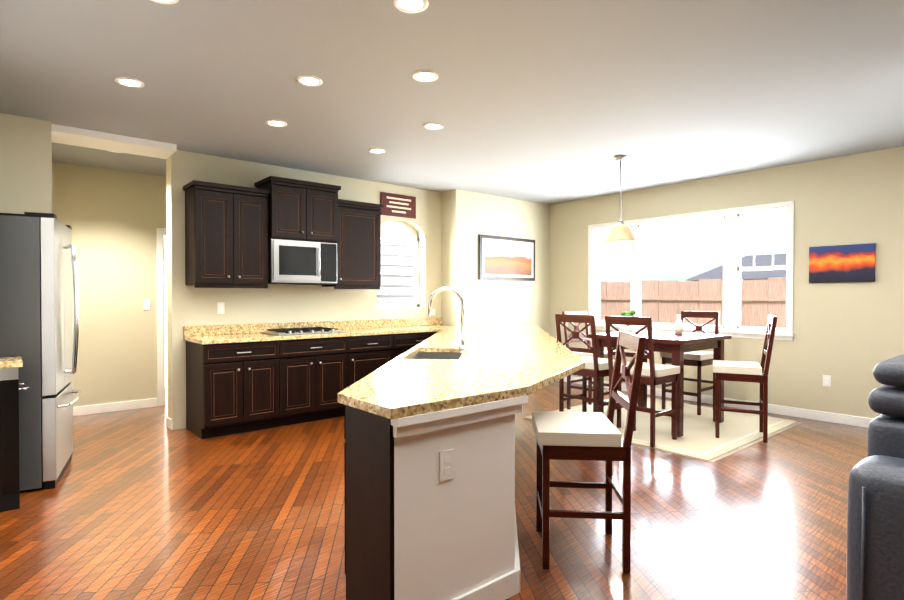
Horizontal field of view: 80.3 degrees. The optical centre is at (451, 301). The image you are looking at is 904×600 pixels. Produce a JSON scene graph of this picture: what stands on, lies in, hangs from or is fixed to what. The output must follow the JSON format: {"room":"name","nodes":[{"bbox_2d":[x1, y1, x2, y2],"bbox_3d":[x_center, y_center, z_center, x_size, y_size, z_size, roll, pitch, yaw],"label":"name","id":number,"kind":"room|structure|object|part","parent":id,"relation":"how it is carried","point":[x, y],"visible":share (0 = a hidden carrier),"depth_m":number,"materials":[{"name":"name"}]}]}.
{"room":"kitchen","nodes":[
{"label":"kitchen","id":0,"kind":"room"},
{"bbox_2d":[0,113,51,213],"bbox_3d":[-4.022,-0.102,4.085,1.550,2.740,0.480,-1,1,-40],"label":"wall","id":1,"kind":"structure","parent":0,"point":[25,164],"depth_m":4.28,"materials":[{"name":"beige paint"}]},
{"bbox_2d":[52,162,166,406],"bbox_3d":[-3.624,-0.128,6.364,2.700,2.740,0.150,-1,1,-40],"label":"wall","id":2,"kind":"structure","parent":0,"point":[114,219],"depth_m":6.08,"materials":[{"name":"beige paint"}]},
{"bbox_2d":[73,398,156,415],"bbox_3d":[-3.995,1.197,5.958,1.290,0.100,0.015,-1,1,-40],"label":"baseboard","id":3,"kind":"structure","parent":2,"relation":"attached to","point":[144,403],"depth_m":6.09,"materials":[{"name":"white wood"}]},
{"bbox_2d":[143,299,149,309],"bbox_3d":[-3.584,0.033,6.295,0.070,0.120,0.010,-1,1,-40],"label":"light switch","id":4,"kind":"object","parent":2,"relation":"attached to","point":[146,304],"visible":1,"depth_m":6.29,"materials":[{"name":"plastic"}]},
{"bbox_2d":[156,228,166,405],"bbox_3d":[-3.147,0.178,6.757,1.050,2.127,0.170,-1,1,-40],"label":"door frame","id":5,"kind":"structure","parent":2,"relation":"attached to","point":[161,233],"depth_m":6.38,"materials":[{"name":"white wood"}]},
{"bbox_2d":[52,124,176,158],"bbox_3d":[-3.090,-1.452,4.902,0.950,0.060,0.410,-1,1,-40],"label":"header beam","id":6,"kind":"structure","parent":0,"point":[68,135],"depth_m":4.81,"materials":[{"name":"white paint"}]},
{"bbox_2d":[166,150,440,429],"bbox_3d":[-1.503,-0.128,6.394,3.380,2.740,0.200,-1,1,-40],"label":"wall","id":7,"kind":"structure","parent":0,"point":[189,305],"depth_m":5.78,"materials":[{"name":"beige paint"}]},
{"bbox_2d":[217,302,223,313],"bbox_3d":[-2.379,0.064,5.519,0.070,0.115,0.010,-1,1,-40],"label":"electrical outlet","id":8,"kind":"object","parent":7,"relation":"attached to","point":[220,307],"visible":1,"depth_m":5.51,"materials":[{"name":"plastic"}]},
{"bbox_2d":[183,180,267,287],"bbox_3d":[-2.254,-0.637,5.387,0.700,1.000,0.351,-1,1,-40],"label":"upper cabinet","id":9,"kind":"object","parent":7,"relation":"attached to","point":[230,230],"depth_m":5.22,"materials":[{"name":"brown wood"}]},
{"bbox_2d":[255,176,338,243],"bbox_3d":[-1.674,-0.962,5.828,0.750,0.620,0.421,-1,1,-40],"label":"upper cabinet","id":10,"kind":"object","parent":7,"relation":"attached to","point":[298,210],"depth_m":5.63,"materials":[{"name":"brown wood"}]},
{"bbox_2d":[268,239,336,284],"bbox_3d":[-1.662,-0.418,5.819,0.740,0.453,0.461,-1,1,-40],"label":"microwave","id":11,"kind":"object","parent":10,"relation":"attached to","point":[293,262],"visible":0.98,"depth_m":5.64,"materials":[{"name":"silver metal"}]},
{"bbox_2d":[322,200,382,288],"bbox_3d":[-1.181,-0.647,6.293,0.590,1.000,0.351,-1,1,-40],"label":"upper cabinet","id":12,"kind":"object","parent":7,"relation":"attached to","point":[359,246],"depth_m":6.16,"materials":[{"name":"brown wood"}]},
{"bbox_2d":[380,192,415,218],"bbox_3d":[-0.689,-1.242,6.920,0.540,0.285,0.023,-1,1,-40],"label":"kitchen sign","id":13,"kind":"object","parent":7,"relation":"attached to","point":[397,205],"visible":0.94,"depth_m":6.91,"materials":[{"name":"brown wood"}]},
{"bbox_2d":[376,220,424,308],"bbox_3d":[-0.720,-0.495,7.051,0.774,1.162,0.200,-1,1,-40],"label":"window","id":14,"kind":"structure","parent":7,"relation":"in","point":[395,230],"depth_m":7.15,"materials":[{"name":"white paint"}]},
{"bbox_2d":[0,381,867,599],"bbox_3d":[-0.386,1.322,3.715,9.610,0.100,11.300,-1,1,-40],"label":"floor","id":15,"kind":"structure","parent":0,"point":[141,504],"depth_m":3.14,"materials":[{"name":"brown wood"}]},
{"bbox_2d":[0,357,28,511],"bbox_3d":[-2.996,0.821,3.197,0.740,0.915,0.285,-1,1,-40],"label":"base cabinet","id":16,"kind":"object","parent":15,"relation":"on","point":[9,442],"visible":1,"depth_m":3.28,"materials":[{"name":"wood"}]},
{"bbox_2d":[0,212,80,490],"bbox_3d":[-3.207,0.336,3.802,0.926,1.870,0.780,0,1,-28],"label":"refrigerator","id":17,"kind":"object","parent":15,"relation":"on","point":[38,263],"visible":1,"depth_m":3.60,"materials":[{"name":"metal"}]},
{"bbox_2d":[186,340,281,438],"bbox_3d":[-2.169,0.817,5.303,0.700,0.876,0.616,-1,1,-40],"label":"base cabinet","id":18,"kind":"object","parent":15,"relation":"on","point":[234,388],"depth_m":5.07,"materials":[{"name":"brown wood"}]},
{"bbox_2d":[282,336,349,425],"bbox_3d":[-1.612,0.811,5.774,0.760,0.876,0.616,-1,1,-40],"label":"base cabinet","id":19,"kind":"object","parent":15,"relation":"on","point":[314,371],"depth_m":5.54,"materials":[{"name":"brown wood"}]},
{"bbox_2d":[350,334,393,384],"bbox_3d":[-1.096,0.806,6.209,0.590,0.876,0.616,-1,1,-40],"label":"base cabinet","id":20,"kind":"object","parent":15,"relation":"on","point":[368,353],"depth_m":5.95,"materials":[{"name":"brown wood"}]},
{"bbox_2d":[394,332,436,358],"bbox_3d":[-0.585,0.801,6.641,0.748,0.876,0.616,-1,1,-40],"label":"base cabinet","id":21,"kind":"object","parent":15,"relation":"on","point":[403,342],"depth_m":6.29,"materials":[{"name":"brown wood"}]},
{"bbox_2d":[184,317,468,344],"bbox_3d":[-1.196,0.300,6.111,3.278,0.140,0.633,-1,1,-40],"label":"countertop","id":22,"kind":"structure","parent":21,"relation":"on","point":[218,334],"depth_m":5.83,"materials":[{"name":"stone"}]},
{"bbox_2d":[261,327,342,335],"bbox_3d":[-1.603,0.311,5.758,0.720,0.044,0.471,-1,1,-40],"label":"cooktop","id":23,"kind":"object","parent":22,"relation":"in","point":[298,331],"visible":1,"depth_m":5.64,"materials":[{"name":"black metal"}]},
{"bbox_2d":[344,352,527,599],"bbox_3d":[0.271,0.822,4.825,1.027,0.875,5.876,0,1,5],"label":"base cabinet","id":24,"kind":"object","parent":15,"relation":"on","point":[416,528],"visible":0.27,"depth_m":2.12,"materials":[{"name":"white paint"}]},
{"bbox_2d":[439,449,453,481],"bbox_3d":[-0.021,0.643,2.112,0.070,0.115,0.010,-1,1,-40],"label":"outlet","id":25,"kind":"object","parent":24,"relation":"attached to","point":[446,464],"visible":1,"depth_m":2.11,"materials":[{"name":"plastic"}]},
{"bbox_2d":[338,322,584,418],"bbox_3d":[0.366,0.362,5.031,1.192,0.040,6.339,0,1,5],"label":"countertop","id":26,"kind":"structure","parent":24,"relation":"on","point":[497,362],"depth_m":2.79,"materials":[{"name":"stone"}]},
{"bbox_2d":[412,353,461,358],"bbox_3d":[-0.109,0.465,3.757,0.778,0.134,0.778,-1,1,-40],"label":"sink","id":27,"kind":"object","parent":26,"relation":"in","point":[420,355],"depth_m":4.12,"materials":[{"name":"silver metal"}]},
{"bbox_2d":[428,287,466,352],"bbox_3d":[-0.018,0.125,3.770,0.231,0.463,0.201,-1,1,-40],"label":"faucet","id":28,"kind":"object","parent":26,"relation":"on","point":[462,347],"visible":1,"depth_m":3.74,"materials":[{"name":"silver metal"}]},
{"bbox_2d":[532,331,645,572],"bbox_3d":[0.682,0.723,2.770,0.506,1.120,0.470,0,1,5],"label":"bar stool","id":29,"kind":"object","parent":15,"relation":"on","point":[596,436],"visible":1,"depth_m":2.57,"materials":[{"name":"brown wood"}]},
{"bbox_2d":[523,395,800,461],"bbox_3d":[2.187,1.243,5.658,2.050,0.014,2.020,-1,1,-40],"label":"area rug","id":30,"kind":"object","parent":15,"relation":"on","point":[700,441],"visible":0.67,"depth_m":5.18,"materials":[{"name":"fabric"}]},
{"bbox_2d":[555,314,621,427],"bbox_3d":[1.354,0.682,5.308,0.506,1.120,0.470,-1,1,-40],"label":"chair","id":31,"kind":"object","parent":30,"relation":"on","point":[596,368],"visible":0.77,"depth_m":5.15,"materials":[{"name":"brown wood"}]},
{"bbox_2d":[562,311,616,409],"bbox_3d":[1.603,0.672,6.150,0.470,1.120,0.506,-1,1,-40],"label":"chair","id":32,"kind":"object","parent":30,"relation":"on","point":[589,379],"visible":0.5,"depth_m":6.19,"materials":[{"name":"brown wood"}]},
{"bbox_2d":[605,316,679,447],"bbox_3d":[1.722,0.687,4.873,0.506,1.120,0.470,-1,1,-40],"label":"chair","id":33,"kind":"object","parent":30,"relation":"on","point":[653,374],"visible":0.62,"depth_m":4.71,"materials":[{"name":"brown wood"}]},
{"bbox_2d":[587,330,731,436],"bbox_3d":[2.146,0.790,5.585,1.040,0.898,1.040,-1,1,-40],"label":"dining table","id":34,"kind":"object","parent":30,"relation":"on","point":[677,346],"visible":0.69,"depth_m":5.32,"materials":[{"name":"brown wood"}]},
{"bbox_2d":[621,310,635,332],"bbox_3d":[1.827,0.214,5.575,0.186,0.254,0.202,-1,1,-40],"label":"potted plant","id":35,"kind":"object","parent":34,"relation":"on","point":[629,328],"visible":0.44,"depth_m":5.53,"materials":[{"name":"ceramic"}]},
{"bbox_2d":[674,314,682,334],"bbox_3d":[2.376,0.235,5.616,0.090,0.210,0.090,-1,1,-40],"label":"vase","id":36,"kind":"object","parent":34,"relation":"on","point":[678,328],"visible":1,"depth_m":5.59,"materials":[{"name":"ceramic"}]},
{"bbox_2d":[660,311,719,414],"bbox_3d":[2.728,0.673,6.140,0.506,1.120,0.470,-1,1,-40],"label":"chair","id":37,"kind":"object","parent":30,"relation":"on","point":[698,359],"visible":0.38,"depth_m":6.10,"materials":[{"name":"brown wood"}]},
{"bbox_2d":[713,315,776,442],"bbox_3d":[2.715,0.686,5.003,0.506,1.120,0.470,0,1,26],"label":"chair","id":38,"kind":"object","parent":30,"relation":"on","point":[743,371],"visible":1,"depth_m":4.85,"materials":[{"name":"brown wood"}]},
{"bbox_2d":[847,354,903,599],"bbox_3d":[2.257,0.757,1.988,1.509,1.070,0.999,-1,1,-40],"label":"sofa","id":39,"kind":"object","parent":15,"relation":"on","point":[875,536],"visible":1,"depth_m":1.84,"materials":[{"name":"leather"}]},
{"bbox_2d":[0,0,903,204],"bbox_3d":[-0.386,-1.543,3.683,9.610,0.150,11.300,-1,1,-40],"label":"ceiling","id":40,"kind":"structure","parent":0,"point":[549,102],"depth_m":3.64,"materials":[{"name":"paint"}]},
{"bbox_2d":[115,77,143,87],"bbox_3d":[-2.151,-1.463,3.581,0.168,0.006,0.168,0,1,5],"label":"recessed light","id":41,"kind":"object","parent":40,"relation":"in","point":[125,81],"depth_m":3.57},
{"bbox_2d":[151,0,178,3],"bbox_3d":[-1.381,-1.451,2.530,0.168,0.006,0.168,1,1,41],"label":"recessed light","id":42,"kind":"object","parent":40,"relation":"in","point":[157,1],"depth_m":2.59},
{"bbox_2d":[266,120,286,126],"bbox_3d":[-1.449,-1.473,4.429,0.168,0.006,0.168,1,1,41],"label":"recessed light","id":43,"kind":"object","parent":40,"relation":"in","point":[276,123],"depth_m":4.43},
{"bbox_2d":[296,75,322,85],"bbox_3d":[-0.943,-1.463,3.553,0.168,0.006,0.168,1,1,41],"label":"recessed light","id":44,"kind":"object","parent":40,"relation":"in","point":[306,80],"depth_m":3.54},
{"bbox_2d":[368,148,385,153],"bbox_3d":[-0.738,-1.483,5.271,0.168,0.006,0.168,0,1,5],"label":"recessed light","id":45,"kind":"object","parent":40,"relation":"in","point":[374,150],"depth_m":5.25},
{"bbox_2d":[393,0,427,12],"bbox_3d":[-0.200,-1.452,2.611,0.168,0.006,0.168,1,1,41],"label":"recessed light","id":46,"kind":"object","parent":40,"relation":"in","point":[411,6],"depth_m":2.63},
{"bbox_2d":[412,70,437,81],"bbox_3d":[-0.173,-1.462,3.479,0.168,0.006,0.168,1,1,41],"label":"recessed light","id":47,"kind":"object","parent":40,"relation":"in","point":[422,76],"depth_m":3.48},
{"bbox_2d":[423,123,442,129],"bbox_3d":[-0.156,-1.474,4.503,0.168,0.006,0.168,1,1,41],"label":"recessed light","id":48,"kind":"object","parent":40,"relation":"in","point":[432,126],"depth_m":4.50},
{"bbox_2d":[604,155,636,243],"bbox_3d":[1.729,-1.049,5.500,0.330,0.878,0.330,-1,1,-40],"label":"pendant lamp","id":49,"kind":"object","parent":40,"relation":"hanging from","point":[620,232],"visible":1,"depth_m":5.43,"materials":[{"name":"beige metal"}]},
{"bbox_2d":[441,189,549,333],"bbox_3d":[0.637,-0.146,7.974,1.930,2.740,0.547,-1,1,-40],"label":"wall","id":50,"kind":"structure","parent":0,"point":[468,218],"depth_m":7.61,"materials":[{"name":"beige paint"}]},
{"bbox_3d":[0.818,-0.624,7.786,1.150,0.620,0.035,-1,1,-40],"label":"framed landscape picture","id":51,"kind":"part","parent":50,"relation":"part of"},
{"bbox_2d":[549,146,903,418],"bbox_3d":[2.936,-0.134,6.902,0.200,2.740,5.330,-1,1,-40],"label":"wall","id":52,"kind":"structure","parent":0,"point":[848,337],"depth_m":5.69,"materials":[{"name":"beige paint"}]},
{"bbox_2d":[588,201,794,340],"bbox_3d":[2.914,-0.349,6.888,0.250,1.520,2.690,-1,1,-40],"label":"window","id":53,"kind":"structure","parent":52,"relation":"in","point":[732,267],"depth_m":6.40,"materials":[{"name":"white wood"}]},
{"bbox_2d":[558,376,872,427],"bbox_3d":[3.047,1.189,6.621,0.018,0.100,4.733,-1,1,-40],"label":"baseboard","id":54,"kind":"structure","parent":52,"relation":"attached to","point":[851,420],"depth_m":5.85,"materials":[{"name":"white wood"}]},
{"bbox_2d":[823,375,830,386],"bbox_3d":[3.910,0.823,5.596,0.010,0.115,0.070,-1,1,-40],"label":"outlet","id":55,"kind":"object","parent":52,"relation":"attached to","point":[826,380],"visible":1,"depth_m":5.59,"materials":[{"name":"plastic"}]},
{"bbox_2d":[809,243,875,282],"bbox_3d":[3.978,-0.388,5.482,0.033,0.380,0.560,-1,1,-40],"label":"framed picture","id":56,"kind":"object","parent":52,"relation":"attached to","point":[843,263],"visible":0.98,"depth_m":5.46,"materials":[{"name":"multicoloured wood"}]},
{"label":"outside","id":57,"kind":"structure","parent":0,"visible":0},
{"bbox_3d":[1.671,1.401,20.961,90.000,0.050,90.000,-1,1,-40],"label":"ground","id":58,"kind":"structure","parent":57,"visible":0},
{"bbox_2d":[376,239,414,304],"bbox_3d":[-3.437,-1.416,11.477,8.040,5.800,2.515,-1,1,-40],"label":"house","id":59,"kind":"structure","parent":58,"relation":"on","point":[398,255],"depth_m":11.74,"materials":[{"name":"white paint"}]},
{"bbox_2d":[600,277,785,327],"bbox_3d":[7.730,0.497,10.362,0.080,2.000,30.000,-1,1,-40],"label":"fence","id":60,"kind":"object","parent":58,"relation":"on","point":[669,301],"visible":0.19,"depth_m":12.68,"materials":[{"name":"brown wood"}]},
{"bbox_2d":[687,254,786,304],"bbox_3d":[24.856,-1.101,36.581,11.000,4.600,13.000,-1,1,-40],"label":"house","id":61,"kind":"structure","parent":58,"relation":"on","point":[760,260],"depth_m":37.02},
{"bbox_3d":[-3.546,-0.138,7.280,2.000,2.740,1.150,-1,1,-40],"label":"wall","id":62,"kind":"structure","parent":0,"visible":0},
{"bbox_2d":[164,235,167,387],"bbox_3d":[-3.924,-0.143,7.727,2.000,2.740,0.020,-1,1,-40],"label":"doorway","id":63,"kind":"structure","parent":62,"relation":"in","point":[165,298],"depth_m":7.60,"materials":[{"name":"white wood"}]}
]}

